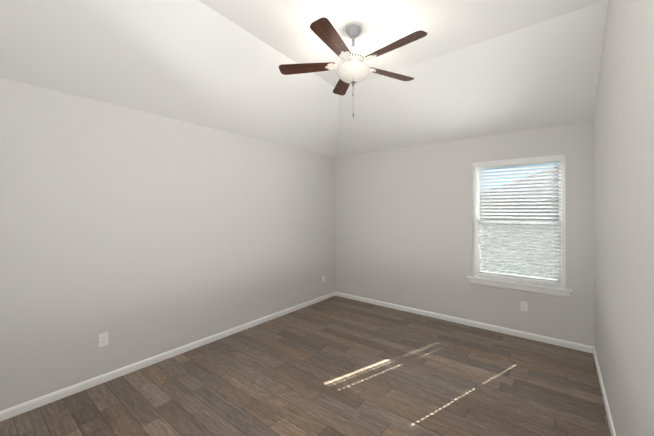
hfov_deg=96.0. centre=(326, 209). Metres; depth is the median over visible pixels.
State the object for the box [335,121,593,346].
wall
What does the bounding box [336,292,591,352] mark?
baseboard
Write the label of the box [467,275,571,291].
window sill
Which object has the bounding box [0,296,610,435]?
floor
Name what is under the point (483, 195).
blind wand
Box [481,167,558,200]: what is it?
house
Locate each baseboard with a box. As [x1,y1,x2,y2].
[0,292,335,421]
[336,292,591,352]
[592,346,615,435]
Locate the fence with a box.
[481,200,558,268]
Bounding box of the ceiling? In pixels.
[0,0,608,156]
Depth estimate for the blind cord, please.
3.77 m
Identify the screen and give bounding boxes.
[482,224,556,278]
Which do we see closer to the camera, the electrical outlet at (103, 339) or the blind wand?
the electrical outlet at (103, 339)
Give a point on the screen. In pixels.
(515, 250)
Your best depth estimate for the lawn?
8.59 m
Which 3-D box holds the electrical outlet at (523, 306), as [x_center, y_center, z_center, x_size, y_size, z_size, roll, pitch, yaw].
[2.316,1.142,3.461,0.070,0.114,0.006,0,0,39]
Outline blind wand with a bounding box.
[483,167,483,223]
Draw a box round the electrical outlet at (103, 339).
[99,332,107,346]
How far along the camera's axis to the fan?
2.34 m
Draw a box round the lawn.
[482,263,556,278]
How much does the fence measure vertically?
2.070 m
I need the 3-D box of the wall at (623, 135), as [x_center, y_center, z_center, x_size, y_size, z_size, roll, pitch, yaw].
[1.157,-0.056,0.897,0.160,3.105,5.790,0,0,39]
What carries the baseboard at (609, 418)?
attached to the wall at (623, 135)
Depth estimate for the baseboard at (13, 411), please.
2.73 m
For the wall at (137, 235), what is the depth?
2.75 m
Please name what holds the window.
in the wall at (404, 226)
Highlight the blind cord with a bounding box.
[480,167,481,273]
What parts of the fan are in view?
blade, blade, blade, lamp shade, canopy rod, blade, blade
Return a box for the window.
[469,154,569,297]
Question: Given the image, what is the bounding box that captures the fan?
[279,17,426,116]
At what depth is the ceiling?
2.60 m
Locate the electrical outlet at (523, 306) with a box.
[520,301,527,311]
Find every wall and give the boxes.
[0,78,334,410]
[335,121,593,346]
[593,0,653,435]

